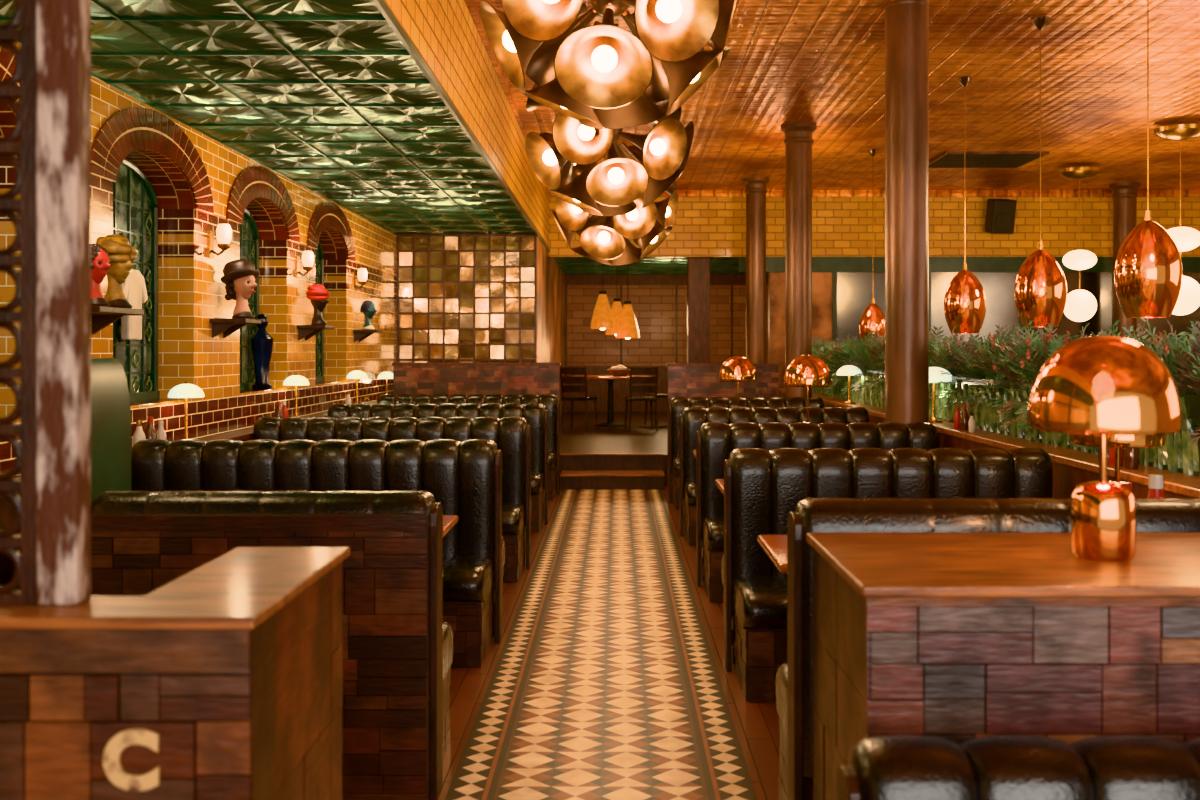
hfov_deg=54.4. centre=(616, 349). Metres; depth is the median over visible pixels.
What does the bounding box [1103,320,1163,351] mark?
bush
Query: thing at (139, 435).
sauce bottle
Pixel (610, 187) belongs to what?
chandelier
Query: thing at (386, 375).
desk lamp
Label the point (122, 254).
bust
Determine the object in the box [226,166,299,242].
trim
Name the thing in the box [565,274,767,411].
trim
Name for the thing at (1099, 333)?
bush
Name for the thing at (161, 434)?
sauce bottle
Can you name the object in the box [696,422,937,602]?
bench
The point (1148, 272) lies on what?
pendant lamp
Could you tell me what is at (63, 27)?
timber post
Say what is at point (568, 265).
ceiling
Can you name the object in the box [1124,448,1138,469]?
sauce bottle
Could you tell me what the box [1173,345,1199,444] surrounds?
bush
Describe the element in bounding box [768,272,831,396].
wall pier
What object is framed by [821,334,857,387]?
bush
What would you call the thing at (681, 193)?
trim
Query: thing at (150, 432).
sauce bottle
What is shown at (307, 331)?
wall shelf
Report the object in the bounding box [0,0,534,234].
ceiling
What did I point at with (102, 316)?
wall shelf
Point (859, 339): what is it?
bush
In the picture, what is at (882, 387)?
bush
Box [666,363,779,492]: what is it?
wall
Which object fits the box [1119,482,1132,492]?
table lamp
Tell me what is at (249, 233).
window
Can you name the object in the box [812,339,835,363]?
bush
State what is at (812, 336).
bush
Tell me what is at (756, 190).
column
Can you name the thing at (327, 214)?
trim
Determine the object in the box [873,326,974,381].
bush
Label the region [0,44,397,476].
wall
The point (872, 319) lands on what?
pendant lamp
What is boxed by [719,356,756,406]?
table lamp
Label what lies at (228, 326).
wall shelf
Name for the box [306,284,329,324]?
bust
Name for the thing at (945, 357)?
bush
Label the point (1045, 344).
bush
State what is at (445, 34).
bulkhead
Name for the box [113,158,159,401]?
window
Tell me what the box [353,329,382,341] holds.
wall shelf
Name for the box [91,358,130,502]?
partition panel
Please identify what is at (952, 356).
bush
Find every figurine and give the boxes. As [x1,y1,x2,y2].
[121,269,147,339]
[250,314,273,388]
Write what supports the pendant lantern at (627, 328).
hanging from the ceiling at (568, 265)
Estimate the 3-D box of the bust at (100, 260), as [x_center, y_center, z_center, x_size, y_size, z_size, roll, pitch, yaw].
[-2.547,-0.365,5.686,0.168,0.310,0.158,0,0,-16]
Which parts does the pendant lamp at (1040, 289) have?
lamp shade, cord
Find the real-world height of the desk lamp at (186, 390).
0.380 m
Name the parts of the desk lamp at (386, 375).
lamp shade, lamp stem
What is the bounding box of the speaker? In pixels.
[985,199,1016,233]
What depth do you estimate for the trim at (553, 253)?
16.76 m
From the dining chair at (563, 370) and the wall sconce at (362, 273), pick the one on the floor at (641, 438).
the dining chair at (563, 370)
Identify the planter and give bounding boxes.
[778,366,1199,498]
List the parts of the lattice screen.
frame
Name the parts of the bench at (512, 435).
backrest, seat, panel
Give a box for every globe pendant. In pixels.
[1058,165,1100,321]
[1153,122,1199,314]
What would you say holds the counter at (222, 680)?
on the floor at (756, 724)
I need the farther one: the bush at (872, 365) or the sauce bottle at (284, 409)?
the bush at (872, 365)
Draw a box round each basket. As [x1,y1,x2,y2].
[608,365,629,375]
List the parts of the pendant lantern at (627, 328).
cord, lamp shade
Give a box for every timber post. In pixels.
[36,0,90,604]
[687,257,709,362]
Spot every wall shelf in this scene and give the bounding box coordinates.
[91,306,143,333]
[210,318,260,337]
[297,325,334,340]
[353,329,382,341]
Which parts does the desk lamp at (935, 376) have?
lamp stem, lamp shade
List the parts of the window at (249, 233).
glass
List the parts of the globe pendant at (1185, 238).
ceiling dish, rod, globe, globe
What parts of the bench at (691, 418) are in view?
panel, seat, backrest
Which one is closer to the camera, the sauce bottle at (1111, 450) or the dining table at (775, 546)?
the dining table at (775, 546)
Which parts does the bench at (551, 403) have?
backrest, seat, panel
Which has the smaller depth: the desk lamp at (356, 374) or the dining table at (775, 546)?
the dining table at (775, 546)
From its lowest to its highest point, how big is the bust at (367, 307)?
0.310 m
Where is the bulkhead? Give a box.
[384,0,548,246]
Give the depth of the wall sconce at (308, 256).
9.79 m
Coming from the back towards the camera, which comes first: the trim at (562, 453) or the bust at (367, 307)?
the trim at (562, 453)
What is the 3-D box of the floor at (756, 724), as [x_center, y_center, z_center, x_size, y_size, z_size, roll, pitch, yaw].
[2.850,1.550,10.350,11.900,0.100,23.700,0,0,0]
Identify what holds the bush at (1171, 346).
in the planter
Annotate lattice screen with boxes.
[0,0,36,604]
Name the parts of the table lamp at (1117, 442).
stem, lamp shade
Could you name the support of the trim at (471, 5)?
attached to the wall at (701, 223)
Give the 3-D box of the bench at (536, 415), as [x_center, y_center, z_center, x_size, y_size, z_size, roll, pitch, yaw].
[-1.545,0.980,10.100,1.890,1.039,1.164,0,0,0]
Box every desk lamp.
[167,382,204,438]
[283,374,309,416]
[346,369,367,403]
[377,370,392,393]
[836,364,861,403]
[929,365,951,422]
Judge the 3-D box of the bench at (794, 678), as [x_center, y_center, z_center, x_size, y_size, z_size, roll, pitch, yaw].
[1.260,0.963,3.604,1.520,1.073,0.675,0,0,0]
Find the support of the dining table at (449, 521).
on the floor at (756, 724)
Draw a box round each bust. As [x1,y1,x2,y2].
[91,243,110,306]
[96,234,137,308]
[220,259,259,318]
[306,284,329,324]
[360,300,376,328]
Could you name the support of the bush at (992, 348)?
in the planter
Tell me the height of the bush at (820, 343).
0.612 m
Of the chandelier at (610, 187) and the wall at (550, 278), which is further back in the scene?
the wall at (550, 278)
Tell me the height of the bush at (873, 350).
0.597 m
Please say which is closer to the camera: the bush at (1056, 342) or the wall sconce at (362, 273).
the bush at (1056, 342)
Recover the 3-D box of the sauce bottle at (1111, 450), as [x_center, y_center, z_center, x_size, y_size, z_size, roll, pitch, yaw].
[2.160,0.420,5.050,0.054,0.160,0.054,0,0,0]
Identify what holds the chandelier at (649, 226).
hanging from the ceiling at (821, 63)
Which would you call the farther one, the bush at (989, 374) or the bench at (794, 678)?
the bush at (989, 374)
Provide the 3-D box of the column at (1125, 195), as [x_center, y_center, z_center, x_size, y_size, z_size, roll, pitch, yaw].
[7.050,-0.400,16.200,0.405,3.800,0.405,0,0,0]
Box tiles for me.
[445,490,756,799]
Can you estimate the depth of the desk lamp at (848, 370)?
10.79 m
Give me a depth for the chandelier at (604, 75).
5.25 m
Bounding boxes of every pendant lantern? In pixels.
[590,264,614,329]
[605,298,622,334]
[616,264,639,338]
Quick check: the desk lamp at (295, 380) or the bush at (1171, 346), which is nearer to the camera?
the bush at (1171, 346)
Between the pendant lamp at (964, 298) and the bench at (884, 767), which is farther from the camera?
the pendant lamp at (964, 298)
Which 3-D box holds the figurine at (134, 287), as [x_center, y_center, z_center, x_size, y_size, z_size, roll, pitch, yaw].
[-2.890,-0.270,6.950,0.050,0.420,0.372,0,0,0]
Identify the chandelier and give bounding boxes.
[480,0,736,128]
[525,14,693,215]
[550,138,677,265]
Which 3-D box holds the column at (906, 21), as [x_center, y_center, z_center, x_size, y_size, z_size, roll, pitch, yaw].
[1.930,-0.400,7.770,0.307,3.800,0.307,0,0,0]
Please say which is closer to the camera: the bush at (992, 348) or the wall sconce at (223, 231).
the bush at (992, 348)
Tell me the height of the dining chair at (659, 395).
0.924 m
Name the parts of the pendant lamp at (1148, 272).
cord, lamp shade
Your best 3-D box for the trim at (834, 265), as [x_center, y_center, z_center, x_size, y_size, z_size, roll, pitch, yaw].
[5.175,-0.395,16.760,6.850,1.890,0.080,0,0,0]
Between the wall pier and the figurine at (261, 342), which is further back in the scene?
the wall pier
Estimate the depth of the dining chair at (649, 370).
16.71 m
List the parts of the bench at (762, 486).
seat, panel, seat, backrest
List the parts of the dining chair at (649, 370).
leg, leg, seat, backrest, leg, leg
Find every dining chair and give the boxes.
[560,366,597,430]
[624,367,657,430]
[644,393,666,425]
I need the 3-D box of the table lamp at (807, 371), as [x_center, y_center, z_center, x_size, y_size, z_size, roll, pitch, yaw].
[1.390,0.393,8.500,0.346,0.715,0.346,0,0,0]
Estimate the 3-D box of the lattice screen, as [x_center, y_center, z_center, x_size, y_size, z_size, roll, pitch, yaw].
[-1.205,-0.359,2.080,0.358,1.618,0.040,0,0,0]
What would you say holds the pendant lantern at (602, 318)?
hanging from the ceiling at (568, 265)
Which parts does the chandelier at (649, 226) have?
lamp shade, lamp shade, bulb, lamp shade, lamp shade, lamp shade, lamp shade, bulb, lamp shade, lamp shade, bulb, lamp shade, lamp shade, lamp shade, lamp shade, bulb, lamp shade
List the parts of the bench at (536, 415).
backrest, seat, panel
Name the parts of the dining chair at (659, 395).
leg, seat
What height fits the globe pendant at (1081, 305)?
1.950 m
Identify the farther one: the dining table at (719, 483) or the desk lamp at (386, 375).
the desk lamp at (386, 375)
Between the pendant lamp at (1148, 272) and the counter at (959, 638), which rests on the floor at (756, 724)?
the counter at (959, 638)
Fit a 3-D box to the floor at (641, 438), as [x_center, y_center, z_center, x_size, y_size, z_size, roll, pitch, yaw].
[0.250,1.330,17.450,5.900,0.340,9.100,0,0,0]
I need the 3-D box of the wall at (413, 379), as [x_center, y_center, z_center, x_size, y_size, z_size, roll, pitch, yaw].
[-1.540,0.820,12.830,1.840,1.360,0.140,0,0,0]
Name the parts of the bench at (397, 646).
backrest, panel, seat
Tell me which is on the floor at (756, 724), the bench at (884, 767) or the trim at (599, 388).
the bench at (884, 767)
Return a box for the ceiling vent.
[929,151,1048,167]
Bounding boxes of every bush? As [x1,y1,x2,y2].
[812,336,836,344]
[812,338,823,354]
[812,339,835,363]
[812,339,837,355]
[812,341,843,357]
[819,332,876,394]
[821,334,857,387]
[822,338,847,365]
[826,339,868,369]
[831,333,881,394]
[840,335,882,391]
[851,335,884,393]
[855,332,884,388]
[868,349,884,385]
[871,345,929,398]
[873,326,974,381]
[929,334,959,366]
[929,334,978,399]
[935,333,988,397]
[936,321,1041,397]
[939,328,1048,412]
[968,320,1069,419]
[969,325,1064,413]
[995,323,1106,430]
[1053,330,1152,348]
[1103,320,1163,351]
[1122,316,1198,392]
[1132,319,1199,394]
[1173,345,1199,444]
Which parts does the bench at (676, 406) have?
panel, seat, backrest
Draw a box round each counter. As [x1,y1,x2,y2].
[0,547,349,799]
[806,533,1199,799]
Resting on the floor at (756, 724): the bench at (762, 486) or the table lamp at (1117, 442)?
the bench at (762, 486)
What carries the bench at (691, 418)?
on the floor at (756, 724)
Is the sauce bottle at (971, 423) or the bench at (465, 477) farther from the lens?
the sauce bottle at (971, 423)
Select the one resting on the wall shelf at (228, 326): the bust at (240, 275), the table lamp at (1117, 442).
the bust at (240, 275)
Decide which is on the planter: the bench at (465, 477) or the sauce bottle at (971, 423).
the sauce bottle at (971, 423)
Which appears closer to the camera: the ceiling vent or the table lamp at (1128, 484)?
the table lamp at (1128, 484)
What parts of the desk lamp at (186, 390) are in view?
lamp stem, lamp shade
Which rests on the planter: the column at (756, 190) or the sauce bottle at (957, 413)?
the sauce bottle at (957, 413)
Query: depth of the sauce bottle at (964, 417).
7.23 m
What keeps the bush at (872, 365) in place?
in the planter
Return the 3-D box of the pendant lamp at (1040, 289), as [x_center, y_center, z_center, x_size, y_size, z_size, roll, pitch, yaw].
[2.940,-1.230,8.100,0.345,2.140,0.345,0,0,0]
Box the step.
[560,470,664,489]
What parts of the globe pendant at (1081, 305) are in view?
rod, globe, ceiling dish, globe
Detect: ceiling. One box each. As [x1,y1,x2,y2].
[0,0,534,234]
[474,0,1199,189]
[553,257,767,274]
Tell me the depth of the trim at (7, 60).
5.12 m
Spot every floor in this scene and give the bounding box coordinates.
[429,486,779,799]
[560,412,666,485]
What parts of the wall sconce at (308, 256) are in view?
lamp shade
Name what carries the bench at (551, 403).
on the floor at (756, 724)
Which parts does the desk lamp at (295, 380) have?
lamp stem, lamp shade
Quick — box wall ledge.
[0,401,376,590]
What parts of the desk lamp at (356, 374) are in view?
lamp stem, lamp shade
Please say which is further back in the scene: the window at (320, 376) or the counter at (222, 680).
the window at (320, 376)
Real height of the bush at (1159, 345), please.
0.594 m
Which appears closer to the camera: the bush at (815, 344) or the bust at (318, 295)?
the bust at (318, 295)
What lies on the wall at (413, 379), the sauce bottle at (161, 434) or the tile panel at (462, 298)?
the tile panel at (462, 298)
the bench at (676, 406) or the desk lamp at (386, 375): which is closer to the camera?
the bench at (676, 406)
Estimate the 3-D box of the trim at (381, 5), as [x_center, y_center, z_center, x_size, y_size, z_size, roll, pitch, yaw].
[-0.970,-1.420,7.650,0.020,0.040,18.300,0,0,0]
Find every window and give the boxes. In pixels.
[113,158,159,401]
[240,208,258,389]
[316,241,324,381]
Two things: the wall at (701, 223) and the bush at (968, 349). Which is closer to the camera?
the bush at (968, 349)
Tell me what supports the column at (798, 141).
on the floor at (756, 724)
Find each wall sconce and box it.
[207,224,231,257]
[295,251,313,277]
[352,268,366,289]
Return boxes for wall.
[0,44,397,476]
[392,363,560,399]
[535,234,564,416]
[549,197,1199,349]
[567,285,767,365]
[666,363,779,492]
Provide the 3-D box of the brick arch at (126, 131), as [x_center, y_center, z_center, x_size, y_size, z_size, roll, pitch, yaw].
[-2.688,-1.145,6.850,0.020,0.490,1.800,0,0,0]
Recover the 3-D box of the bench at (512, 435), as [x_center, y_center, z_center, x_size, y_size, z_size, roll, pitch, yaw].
[-1.545,0.980,8.050,1.890,1.039,1.164,0,0,0]
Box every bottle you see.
[133,420,145,444]
[144,417,156,438]
[157,421,165,439]
[275,401,282,417]
[282,401,287,418]
[345,392,350,404]
[954,407,959,428]
[960,405,968,430]
[968,412,974,431]
[1109,447,1122,465]
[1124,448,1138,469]
[1147,474,1163,497]
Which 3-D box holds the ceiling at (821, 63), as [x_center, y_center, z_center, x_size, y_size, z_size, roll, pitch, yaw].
[3.910,-2.350,7.750,9.780,0.100,18.500,0,0,0]
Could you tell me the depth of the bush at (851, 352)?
11.69 m
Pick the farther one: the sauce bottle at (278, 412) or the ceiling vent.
the ceiling vent
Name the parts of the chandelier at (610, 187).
lamp shade, lamp shade, bulb, lamp shade, lamp shade, lamp shade, bulb, lamp shade, rod, bulb, lamp shade, lamp shade, lamp shade, lamp shade, bulb, lamp shade, lamp shade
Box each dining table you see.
[15,515,457,536]
[715,479,723,494]
[757,535,786,572]
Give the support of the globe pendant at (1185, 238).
hanging from the ceiling at (821, 63)
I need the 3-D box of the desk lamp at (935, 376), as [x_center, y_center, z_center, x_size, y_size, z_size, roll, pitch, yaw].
[2.200,0.302,8.100,0.270,0.395,0.270,0,0,0]
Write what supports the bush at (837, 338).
in the planter
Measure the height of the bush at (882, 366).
0.541 m
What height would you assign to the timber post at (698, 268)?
2.585 m
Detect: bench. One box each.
[91,491,452,799]
[131,439,504,667]
[253,417,530,581]
[328,403,547,532]
[377,394,559,499]
[668,397,823,508]
[680,407,868,545]
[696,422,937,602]
[721,448,1052,701]
[776,498,1199,799]
[836,734,1199,799]
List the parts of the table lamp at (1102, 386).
stem, lamp shade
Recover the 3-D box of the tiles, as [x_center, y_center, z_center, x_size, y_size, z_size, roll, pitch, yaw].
[-0.053,1.496,6.000,1.040,0.001,13.000,0,0,0]
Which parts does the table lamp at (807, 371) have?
stem, lamp shade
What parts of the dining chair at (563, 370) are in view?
leg, leg, backrest, seat, leg, leg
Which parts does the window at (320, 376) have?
glass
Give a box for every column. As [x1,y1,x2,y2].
[742,177,769,362]
[781,122,816,397]
[884,0,928,423]
[1109,182,1140,337]
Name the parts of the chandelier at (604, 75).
bulb, lamp shade, lamp shade, bulb, lamp shade, lamp shade, lamp shade, bulb, lamp shade, lamp shade, bulb, lamp shade, lamp shade, lamp shade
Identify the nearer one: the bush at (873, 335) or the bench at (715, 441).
the bench at (715, 441)
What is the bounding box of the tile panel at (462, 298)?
[397,234,536,362]
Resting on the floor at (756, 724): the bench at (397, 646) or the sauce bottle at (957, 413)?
the bench at (397, 646)
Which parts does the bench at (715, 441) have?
panel, seat, backrest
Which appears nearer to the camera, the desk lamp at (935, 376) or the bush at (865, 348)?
the desk lamp at (935, 376)
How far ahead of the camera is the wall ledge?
4.86 m
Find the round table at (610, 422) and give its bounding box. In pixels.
[575,375,651,426]
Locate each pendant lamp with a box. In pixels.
[859,149,884,340]
[944,76,985,333]
[1014,16,1066,326]
[1114,0,1182,317]
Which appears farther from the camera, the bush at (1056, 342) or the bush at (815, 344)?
the bush at (815, 344)
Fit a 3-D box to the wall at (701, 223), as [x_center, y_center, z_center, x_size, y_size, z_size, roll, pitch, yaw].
[3.910,-0.400,16.900,9.780,3.800,0.200,0,0,0]
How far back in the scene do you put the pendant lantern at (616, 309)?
18.70 m
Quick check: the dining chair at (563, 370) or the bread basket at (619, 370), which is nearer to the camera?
the dining chair at (563, 370)
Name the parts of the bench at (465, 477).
backrest, seat, panel, seat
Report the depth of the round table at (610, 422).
17.83 m
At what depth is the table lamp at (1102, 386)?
2.73 m
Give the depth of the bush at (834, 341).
13.49 m
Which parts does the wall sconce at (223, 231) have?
lamp shade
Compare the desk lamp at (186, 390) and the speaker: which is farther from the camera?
the speaker
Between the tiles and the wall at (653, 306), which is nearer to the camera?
the tiles
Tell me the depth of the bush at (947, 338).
8.92 m
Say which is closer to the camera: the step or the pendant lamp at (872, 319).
the step
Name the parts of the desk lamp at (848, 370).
lamp shade, lamp stem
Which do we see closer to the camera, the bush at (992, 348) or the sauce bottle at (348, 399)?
the bush at (992, 348)
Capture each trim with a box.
[0,48,19,110]
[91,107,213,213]
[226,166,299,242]
[307,202,355,261]
[372,0,549,252]
[465,0,550,193]
[549,190,1199,196]
[549,250,1199,256]
[562,453,662,454]
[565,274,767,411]
[739,257,1199,342]
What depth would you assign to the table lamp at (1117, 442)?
4.36 m
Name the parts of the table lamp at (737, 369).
stem, lamp shade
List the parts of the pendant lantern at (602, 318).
lamp shade, cord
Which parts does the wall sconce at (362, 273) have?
lamp shade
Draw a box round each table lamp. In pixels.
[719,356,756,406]
[784,355,831,421]
[1027,336,1182,561]
[1069,434,1166,482]
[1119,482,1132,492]
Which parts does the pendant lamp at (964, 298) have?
lamp shade, cord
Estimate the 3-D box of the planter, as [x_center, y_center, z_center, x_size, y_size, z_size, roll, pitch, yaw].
[2.473,0.840,9.600,0.755,1.320,11.200,0,0,0]

